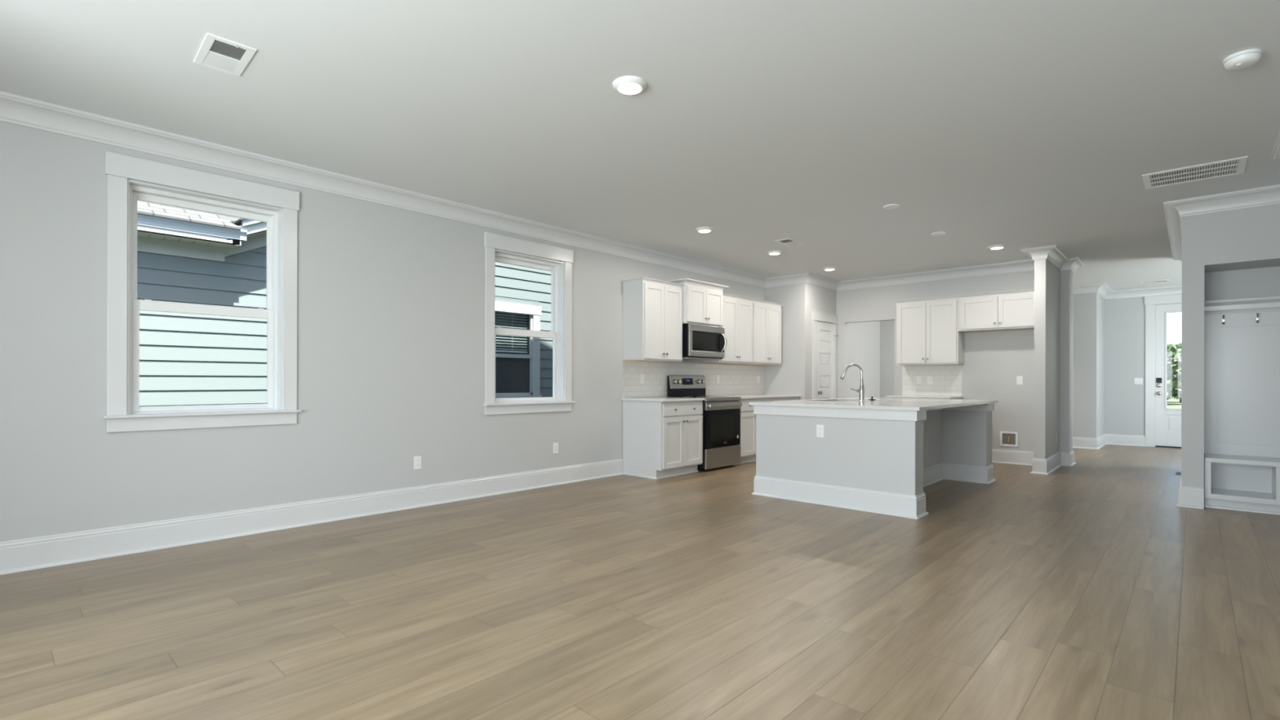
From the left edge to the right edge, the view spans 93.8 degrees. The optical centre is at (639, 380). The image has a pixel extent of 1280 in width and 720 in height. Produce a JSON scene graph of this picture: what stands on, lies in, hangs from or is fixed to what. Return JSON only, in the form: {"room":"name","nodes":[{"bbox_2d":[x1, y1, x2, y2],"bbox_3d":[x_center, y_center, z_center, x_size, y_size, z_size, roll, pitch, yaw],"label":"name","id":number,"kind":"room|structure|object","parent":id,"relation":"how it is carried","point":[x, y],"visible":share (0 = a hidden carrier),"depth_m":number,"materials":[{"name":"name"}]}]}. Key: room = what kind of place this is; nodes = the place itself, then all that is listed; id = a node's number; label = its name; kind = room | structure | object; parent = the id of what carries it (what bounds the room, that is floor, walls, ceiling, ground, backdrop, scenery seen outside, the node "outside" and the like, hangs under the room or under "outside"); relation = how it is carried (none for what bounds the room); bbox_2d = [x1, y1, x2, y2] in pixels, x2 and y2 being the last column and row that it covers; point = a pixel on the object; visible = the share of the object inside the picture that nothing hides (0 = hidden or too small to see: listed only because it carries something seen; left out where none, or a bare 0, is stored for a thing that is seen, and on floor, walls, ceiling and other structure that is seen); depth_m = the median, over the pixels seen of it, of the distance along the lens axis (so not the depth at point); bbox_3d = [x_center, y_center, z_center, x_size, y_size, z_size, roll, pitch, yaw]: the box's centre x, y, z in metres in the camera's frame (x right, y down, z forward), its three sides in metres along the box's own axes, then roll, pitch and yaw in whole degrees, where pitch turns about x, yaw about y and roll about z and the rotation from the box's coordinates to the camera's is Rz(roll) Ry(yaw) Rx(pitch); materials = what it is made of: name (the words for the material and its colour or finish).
{"room":"empty living room","nodes":[
{"label":"empty living room","id":0,"kind":"room"},
{"bbox_2d":[0,120,764,542],"bbox_3d":[-1.327,-0.253,6.121,0.160,2.743,11.979,0,0,43],"label":"wall","id":1,"kind":"structure","parent":0,"point":[391,300],"depth_m":4.68,"materials":[{"name":"grey paint"}]},
{"bbox_2d":[102,151,301,432],"bbox_3d":[-3.041,-0.559,4.225,0.210,1.772,1.130,0,0,43],"label":"window","id":2,"kind":"structure","parent":1,"relation":"in","point":[124,411],"depth_m":4.13,"materials":[{"name":"white wood"}]},
{"bbox_2d":[0,458,623,574],"bbox_3d":[-0.408,1.029,2.897,5.575,0.184,8.100,0,0,43],"label":"baseboard","id":3,"kind":"structure","parent":1,"relation":"attached to","point":[59,549],"depth_m":4.39,"materials":[{"name":"white wood"}]},
{"bbox_2d":[413,455,421,469],"bbox_3d":[-1.969,0.725,5.305,0.009,0.116,0.072,0,0,43],"label":"wall outlet","id":4,"kind":"object","parent":1,"relation":"attached to","point":[417,460],"visible":1,"depth_m":5.30,"materials":[{"name":"white plastic"}]},
{"bbox_2d":[483,231,575,414],"bbox_3d":[-1.169,-0.555,6.247,0.210,1.772,1.130,0,0,43],"label":"window","id":5,"kind":"structure","parent":1,"relation":"in","point":[561,332],"depth_m":6.32,"materials":[{"name":"white wood"}]},
{"bbox_2d":[552,442,558,453],"bbox_3d":[-0.908,0.726,6.451,0.009,0.116,0.072,0,0,43],"label":"wall outlet","id":6,"kind":"object","parent":1,"relation":"attached to","point":[555,446],"visible":1,"depth_m":6.45,"materials":[{"name":"white plastic"}]},
{"bbox_2d":[621,276,684,362],"bbox_3d":[0.180,-0.722,7.354,0.374,0.964,0.795,0,0,43],"label":"upper cabinet","id":7,"kind":"object","parent":1,"relation":"attached to","point":[652,308],"visible":1,"depth_m":7.17,"materials":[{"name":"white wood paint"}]},
{"bbox_2d":[622,360,764,398],"bbox_3d":[0.891,-0.014,8.394,0.008,0.450,3.229,0,0,43],"label":"backsplash","id":8,"kind":"structure","parent":1,"relation":"attached to","point":[734,380],"depth_m":8.22,"materials":[{"name":"tile"}]},
{"bbox_2d":[640,373,644,382],"bbox_3d":[0.031,-0.028,7.451,0.009,0.116,0.072,0,0,43],"label":"wall outlet","id":9,"kind":"object","parent":8,"relation":"attached to","point":[642,375],"visible":1,"depth_m":7.44,"materials":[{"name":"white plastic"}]},
{"bbox_2d":[716,374,719,382],"bbox_3d":[1.126,-0.026,8.634,0.009,0.116,0.072,0,0,43],"label":"wall outlet","id":10,"kind":"object","parent":8,"relation":"attached to","point":[717,375],"visible":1,"depth_m":8.63,"materials":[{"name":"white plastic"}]},
{"bbox_2d":[756,375,759,382],"bbox_3d":[1.866,-0.024,9.434,0.009,0.116,0.072,0,0,43],"label":"wall outlet","id":11,"kind":"object","parent":8,"relation":"attached to","point":[757,376],"visible":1,"depth_m":9.43,"materials":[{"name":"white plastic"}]},
{"bbox_2d":[665,278,728,327],"bbox_3d":[0.725,-0.997,7.894,0.440,0.550,0.900,0,0,43],"label":"upper cabinet","id":12,"kind":"object","parent":1,"relation":"attached to","point":[702,301],"visible":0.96,"depth_m":7.71,"materials":[{"name":"white wood"}]},
{"bbox_2d":[682,324,727,359],"bbox_3d":[0.753,-0.499,7.883,0.495,0.434,0.758,0,0,43],"label":"microwave","id":13,"kind":"object","parent":12,"relation":"attached to","point":[700,342],"visible":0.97,"depth_m":7.71,"materials":[{"name":"silver metal"}]},
{"bbox_2d":[699,293,754,364],"bbox_3d":[1.251,-0.721,8.512,0.374,0.942,0.825,0,0,43],"label":"upper cabinet","id":14,"kind":"object","parent":1,"relation":"attached to","point":[737,310],"visible":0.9,"depth_m":8.41,"materials":[{"name":"white wood"}]},
{"bbox_2d":[742,298,783,364],"bbox_3d":[1.825,-0.720,9.132,0.374,0.942,0.855,0,0,43],"label":"upper cabinet","id":15,"kind":"object","parent":1,"relation":"attached to","point":[766,315],"visible":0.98,"depth_m":8.98,"materials":[{"name":"white wood"}]},
{"bbox_2d":[0,444,1279,719],"bbox_3d":[3.185,1.188,4.851,8.513,0.120,16.250,0,0,43],"label":"floor","id":16,"kind":"structure","parent":0,"point":[1083,590],"depth_m":2.88,"materials":[{"name":"brown wood"}]},
{"bbox_2d":[622,400,702,479],"bbox_3d":[0.293,0.681,7.265,0.662,0.882,0.789,0,0,43],"label":"base cabinet","id":17,"kind":"object","parent":16,"relation":"on","point":[661,439],"visible":0.98,"depth_m":7.02,"materials":[{"name":"white wood"}]},
{"bbox_2d":[621,396,705,401],"bbox_3d":[0.287,0.224,7.267,0.653,0.028,0.799,0,0,43],"label":"countertop","id":18,"kind":"structure","parent":17,"relation":"on","point":[661,398],"depth_m":7.04,"materials":[{"name":"white stone"}]},
{"bbox_2d":[666,375,742,471],"bbox_3d":[0.853,0.525,7.821,0.673,1.196,0.762,0,0,43],"label":"range","id":19,"kind":"object","parent":16,"relation":"on","point":[721,415],"visible":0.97,"depth_m":7.66,"materials":[{"name":"silver metal"}]},
{"bbox_2d":[671,395,728,398],"bbox_3d":[0.854,0.217,7.821,0.542,0.018,0.762,0,0,43],"label":"cooktop","id":20,"kind":"object","parent":19,"relation":"in","point":[701,397],"depth_m":7.66,"materials":[{"name":"black glass"}]},
{"bbox_2d":[733,397,770,465],"bbox_3d":[1.374,0.683,8.433,0.662,0.882,0.800,0,0,43],"label":"base cabinet","id":21,"kind":"object","parent":16,"relation":"on","point":[748,419],"visible":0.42,"depth_m":8.11,"materials":[{"name":"white wood"}]},
{"bbox_2d":[717,394,801,399],"bbox_3d":[1.660,0.227,8.750,0.653,0.028,1.661,0,0,43],"label":"countertop","id":22,"kind":"structure","parent":21,"relation":"on","point":[748,396],"depth_m":8.66,"materials":[{"name":"white stone"}]},
{"bbox_2d":[769,396,799,400],"bbox_3d":[1.936,0.685,9.040,0.662,0.882,0.845,0,0,43],"label":"base cabinet","id":23,"kind":"object","parent":16,"relation":"on","point":[790,397],"visible":0.06,"depth_m":8.81,"materials":[{"name":"white"}]},
{"bbox_2d":[751,403,995,519],"bbox_3d":[2.569,0.686,6.359,1.573,0.882,2.608,0,0,43],"label":"kitchen island","id":24,"kind":"object","parent":16,"relation":"on","point":[872,460],"visible":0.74,"depth_m":5.49,"materials":[{"name":"grey paint"}]},
{"bbox_2d":[816,424,823,437],"bbox_3d":[1.647,0.460,5.474,0.072,0.116,0.009,0,0,43],"label":"wall outlet","id":25,"kind":"object","parent":24,"relation":"attached to","point":[820,428],"visible":1,"depth_m":5.47,"materials":[{"name":"white plastic"}]},
{"bbox_2d":[749,397,997,410],"bbox_3d":[2.565,0.229,6.358,1.606,0.028,2.628,0,0,43],"label":"island countertop","id":26,"kind":"structure","parent":24,"relation":"on","point":[880,403],"depth_m":5.80,"materials":[{"name":"white stone"}]},
{"bbox_2d":[840,364,864,400],"bbox_3d":[2.288,0.016,6.484,0.272,0.397,0.104,0,0,43],"label":"faucet","id":27,"kind":"object","parent":26,"relation":"on","point":[861,390],"visible":0.98,"depth_m":6.42,"materials":[{"name":"silver metal"}]},
{"bbox_2d":[1204,453,1279,515],"bbox_3d":[5.586,0.910,5.142,1.079,0.448,0.459,0,0,43],"label":"storage bench","id":28,"kind":"object","parent":16,"relation":"on","point":[1233,482],"visible":0.88,"depth_m":5.34,"materials":[{"name":"white wood"}]},
{"bbox_3d":[4.097,0.690,8.640,0.830,0.882,0.647,0,0,43],"label":"base cabinet","id":29,"kind":"object","parent":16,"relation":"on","visible":0},
{"bbox_2d":[884,395,963,399],"bbox_3d":[4.101,0.233,8.646,0.870,0.028,0.640,0,0,43],"label":"countertop","id":30,"kind":"structure","parent":29,"relation":"on","point":[891,396],"depth_m":8.45,"materials":[{"name":"white stone"}]},
{"bbox_2d":[0,0,1279,290],"bbox_3d":[3.192,-1.714,4.851,8.513,0.200,16.250,0,0,43],"label":"ceiling","id":31,"kind":"structure","parent":0,"point":[1018,125],"depth_m":3.55,"materials":[{"name":"white paint"}]},
{"bbox_2d":[193,32,257,76],"bbox_3d":[-2.077,-1.617,2.993,0.200,0.018,0.360,0,0,-45],"label":"ceiling vent","id":32,"kind":"object","parent":31,"relation":"in","point":[215,52],"visible":1,"depth_m":2.98,"materials":[{"name":"white plastic"}]},
{"bbox_2d":[613,75,647,94],"bbox_3d":[-0.055,-1.607,3.278,0.188,0.029,0.188,0,0,43],"label":"recessed light","id":33,"kind":"object","parent":31,"relation":"in","point":[627,85],"visible":1,"depth_m":3.24,"materials":[{"name":"white plastic"}]},
{"bbox_2d":[695,226,713,232],"bbox_3d":[0.690,-1.605,6.390,0.188,0.029,0.188,0,0,43],"label":"recessed light","id":34,"kind":"object","parent":31,"relation":"in","point":[701,229],"visible":1,"depth_m":6.34,"materials":[{"name":"white plastic"}]},
{"bbox_2d":[767,250,782,254],"bbox_3d":[1.689,-1.603,7.516,0.188,0.029,0.188,0,0,43],"label":"recessed light","id":35,"kind":"object","parent":31,"relation":"in","point":[770,252],"visible":1,"depth_m":7.46,"materials":[{"name":"white plastic"}]},
{"bbox_2d":[773,238,804,246],"bbox_3d":[1.742,-1.609,6.977,0.200,0.018,0.360,0,0,43],"label":"ceiling vent","id":36,"kind":"object","parent":31,"relation":"in","point":[788,242],"visible":1,"depth_m":6.96,"materials":[{"name":"grey plastic"}]},
{"bbox_2d":[822,266,836,271],"bbox_3d":[2.722,-1.601,8.590,0.188,0.029,0.188,0,0,43],"label":"recessed light","id":37,"kind":"object","parent":31,"relation":"in","point":[827,268],"visible":1,"depth_m":8.54,"materials":[{"name":"white plastic"}]},
{"bbox_2d":[883,204,899,208],"bbox_3d":[2.327,-1.610,5.542,0.140,0.012,0.140,0,0,43],"label":"cover plate","id":38,"kind":"object","parent":31,"relation":"attached to","point":[890,206],"visible":1,"depth_m":5.53,"materials":[{"name":"white plastic"}]},
{"bbox_2d":[931,231,945,235],"bbox_3d":[3.263,-1.608,6.549,0.140,0.012,0.140,0,0,43],"label":"cover plate","id":39,"kind":"object","parent":31,"relation":"attached to","point":[936,233],"visible":1,"depth_m":6.53,"materials":[{"name":"white plastic"}]},
{"bbox_2d":[987,244,1006,249],"bbox_3d":[4.278,-1.598,7.174,0.188,0.029,0.188,0,0,43],"label":"recessed light","id":40,"kind":"object","parent":31,"relation":"in","point":[993,246],"visible":1,"depth_m":7.13,"materials":[{"name":"white plastic"}]},
{"bbox_2d":[1140,279,1169,284],"bbox_3d":[8.308,-1.594,9.660,0.360,0.018,0.200,0,0,43],"label":"ceiling vent","id":41,"kind":"object","parent":31,"relation":"in","point":[1167,280],"visible":1,"depth_m":9.63,"materials":[{"name":"grey plastic"}]},
{"bbox_2d":[1142,155,1248,189],"bbox_3d":[4.302,-1.608,4.661,0.584,0.008,0.470,0,0,43],"label":"ceiling vent","id":42,"kind":"object","parent":31,"relation":"in","point":[1233,166],"visible":1,"depth_m":4.64,"materials":[{"name":"white plastic"}]},
{"bbox_2d":[1222,48,1262,70],"bbox_3d":[2.997,-1.588,2.979,0.140,0.053,0.140,0,0,43],"label":"smoke detector","id":43,"kind":"object","parent":31,"relation":"attached to","point":[1246,58],"visible":1,"depth_m":2.95,"materials":[{"name":"white plastic"}]},
{"bbox_2d":[764,283,835,399],"bbox_3d":[2.611,-0.244,9.732,0.712,2.743,1.071,0,0,43],"label":"wall","id":44,"kind":"structure","parent":0,"point":[793,376],"depth_m":9.26,"materials":[{"name":"grey paint"}]},
{"bbox_2d":[811,311,838,399],"bbox_3d":[2.971,0.025,9.537,0.083,2.205,0.863,0,0,43],"label":"door","id":45,"kind":"structure","parent":44,"relation":"in","point":[824,335],"depth_m":9.53,"materials":[{"name":"white wood"}]},
{"bbox_2d":[835,270,1034,452],"bbox_3d":[4.020,-0.241,9.239,3.769,2.743,0.120,0,0,43],"label":"wall","id":46,"kind":"structure","parent":0,"point":[993,361],"depth_m":8.39,"materials":[{"name":"grey paint"}]},
{"bbox_2d":[893,295,964,365],"bbox_3d":[4.206,-0.707,8.745,0.872,0.952,0.354,0,0,43],"label":"upper cabinet","id":47,"kind":"object","parent":46,"relation":"attached to","point":[927,333],"visible":1,"depth_m":8.59,"materials":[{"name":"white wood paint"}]},
{"bbox_2d":[902,364,962,395],"bbox_3d":[4.318,-0.006,8.876,0.836,0.450,0.008,0,0,43],"label":"backsplash","id":48,"kind":"structure","parent":46,"relation":"attached to","point":[947,380],"depth_m":8.84,"materials":[{"name":"tile"}]},
{"bbox_2d":[916,376,921,383],"bbox_3d":[4.185,-0.009,8.986,0.072,0.116,0.009,0,0,43],"label":"wall outlet","id":49,"kind":"object","parent":48,"relation":"attached to","point":[918,378],"visible":1,"depth_m":8.98,"materials":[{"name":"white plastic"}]},
{"bbox_2d":[927,376,932,384],"bbox_3d":[4.299,-0.009,8.881,0.072,0.116,0.009,0,0,43],"label":"wall outlet","id":50,"kind":"object","parent":48,"relation":"attached to","point":[929,378],"visible":1,"depth_m":8.88,"materials":[{"name":"white plastic"}]},
{"bbox_2d":[957,288,1034,332],"bbox_3d":[4.885,-0.936,8.117,0.972,0.492,0.354,0,0,43],"label":"upper cabinet","id":51,"kind":"object","parent":46,"relation":"attached to","point":[1013,310],"visible":0.93,"depth_m":8.03,"materials":[{"name":"white wood"}]},
{"bbox_2d":[1000,431,1017,446],"bbox_3d":[5.042,0.796,8.187,0.210,0.200,0.032,0,0,43],"label":"water supply box","id":52,"kind":"object","parent":46,"relation":"attached to","point":[1006,438],"visible":1,"depth_m":8.19,"materials":[{"name":"white plastic"}]},
{"bbox_2d":[1016,376,1022,384],"bbox_3d":[5.142,-0.006,8.110,0.072,0.116,0.011,0,0,43],"label":"light switch","id":53,"kind":"object","parent":46,"relation":"attached to","point":[1019,379],"visible":1,"depth_m":8.11,"materials":[{"name":"white plastic"}]},
{"bbox_2d":[848,292,1104,438],"bbox_3d":[5.651,-0.238,10.589,3.704,2.743,4.077,0,0,43],"label":"wall","id":54,"kind":"structure","parent":0,"point":[871,344],"depth_m":10.34,"materials":[{"name":"grey paint"}]},
{"bbox_2d":[0,91,1279,291],"bbox_3d":[2.036,-1.550,3.559,8.253,0.133,12.384,0,0,43],"label":"crown molding","id":55,"kind":"structure","parent":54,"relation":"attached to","point":[15,109],"depth_m":5.00,"materials":[{"name":"white wood"}]},
{"bbox_2d":[1072,433,1146,449],"bbox_3d":[6.880,1.045,11.400,4.168,0.184,1.212,0,0,43],"label":"baseboard","id":56,"kind":"structure","parent":54,"relation":"attached to","point":[1096,443],"depth_m":10.48,"materials":[{"name":"white wood"}]},
{"bbox_2d":[1072,282,1182,299],"bbox_3d":[7.923,-1.538,10.378,7.080,0.133,1.303,0,0,43],"label":"crown molding","id":57,"kind":"structure","parent":54,"relation":"attached to","point":[1103,289],"depth_m":10.28,"materials":[{"name":"white wood"}]},
{"bbox_2d":[1034,258,1073,458],"bbox_3d":[5.386,-0.238,7.779,0.220,2.743,1.386,0,0,43],"label":"wall","id":58,"kind":"structure","parent":0,"point":[1053,287],"depth_m":7.63,"materials":[{"name":"grey paint"}]},
{"bbox_2d":[991,448,1075,475],"bbox_3d":[5.033,1.041,8.103,1.239,0.184,1.452,0,0,43],"label":"baseboard","id":59,"kind":"structure","parent":58,"relation":"attached to","point":[1040,466],"depth_m":8.01,"materials":[{"name":"white wood"}]},
{"bbox_2d":[1104,293,1177,435],"bbox_3d":[10.098,-0.228,9.358,4.497,2.743,0.160,0,0,43],"label":"wall","id":60,"kind":"structure","parent":0,"point":[1124,317],"depth_m":10.63,"materials":[{"name":"grey paint"}]},
{"bbox_2d":[1133,377,1142,384],"bbox_3d":[8.738,0.006,10.500,0.118,0.116,0.011,0,0,43],"label":"light switch","id":61,"kind":"object","parent":60,"relation":"attached to","point":[1136,380],"visible":1,"depth_m":10.50,"materials":[{"name":"white plastic"}]},
{"bbox_2d":[1144,293,1182,448],"bbox_3d":[9.271,-0.161,10.071,1.204,2.606,0.198,0,0,43],"label":"door","id":62,"kind":"structure","parent":60,"relation":"in","point":[1162,424],"depth_m":10.32,"materials":[{"name":"white wood"}]},
{"bbox_2d":[1181,204,1279,488],"bbox_3d":[7.189,-0.234,5.398,3.386,2.743,3.110,0,0,43],"label":"wall","id":63,"kind":"structure","parent":0,"point":[1234,254],"depth_m":5.34,"materials":[{"name":"grey paint"}]},
{"bbox_2d":[1176,475,1204,509],"bbox_3d":[6.807,1.044,5.749,2.419,0.184,3.176,0,0,43],"label":"baseboard","id":64,"kind":"structure","parent":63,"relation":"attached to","point":[1188,496],"depth_m":5.35,"materials":[{"name":"white wood"}]},
{"bbox_2d":[1163,184,1279,261],"bbox_3d":[7.110,-1.539,5.474,3.410,0.133,3.358,0,0,43],"label":"crown molding","id":65,"kind":"structure","parent":63,"relation":"attached to","point":[1175,210],"depth_m":5.25,"materials":[{"name":"white wood"}]},
{"bbox_2d":[1204,296,1279,457],"bbox_3d":[5.709,-0.030,5.273,1.079,1.431,0.100,0,0,43],"label":"panelling","id":66,"kind":"object","parent":63,"relation":"attached to","point":[1242,355],"visible":0.92,"depth_m":5.48,"materials":[{"name":"grey wood"}]},
{"bbox_2d":[1222,315,1225,324],"bbox_3d":[5.396,-0.564,5.537,0.018,0.088,0.064,0,0,43],"label":"coat hook","id":67,"kind":"object","parent":66,"relation":"attached to","point":[1223,317],"visible":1,"depth_m":5.53,"materials":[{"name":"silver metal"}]},
{"bbox_2d":[1255,313,1258,323],"bbox_3d":[5.556,-0.564,5.388,0.018,0.088,0.064,0,0,43],"label":"coat hook","id":68,"kind":"object","parent":66,"relation":"attached to","point":[1257,314],"visible":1,"depth_m":5.38,"materials":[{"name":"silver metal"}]},
{"label":"outside","id":69,"kind":"structure","parent":0,"visible":0},
{"bbox_2d":[1166,396,1181,408],"bbox_3d":[30.570,1.724,33.019,80.000,0.170,150.000,0,0,43],"label":"ground","id":70,"kind":"structure","parent":69,"point":[1171,403],"depth_m":43.43,"materials":[{"name":"green plant"}]},
{"bbox_2d":[137,200,552,406],"bbox_3d":[-6.578,-1.649,8.820,6.356,6.413,20.000,0,0,43],"label":"neighbor house","id":71,"kind":"structure","parent":70,"relation":"on","point":[184,255],"depth_m":6.66,"materials":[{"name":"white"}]},
{"bbox_2d":[1166,343,1181,399],"bbox_3d":[36.088,-0.454,41.540,3.311,4.215,3.689,0,0,43],"label":"tree","id":72,"kind":"object","parent":70,"relation":"on","point":[1174,374],"visible":0.26,"depth_m":40.58,"materials":[{"name":"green plant"}]},
{"bbox_2d":[1168,342,1181,402],"bbox_3d":[41.596,-0.645,45.908,4.139,4.622,3.992,0,0,43],"label":"tree","id":73,"kind":"object","parent":70,"relation":"on","point":[1180,344],"visible":0.02,"depth_m":45.49,"materials":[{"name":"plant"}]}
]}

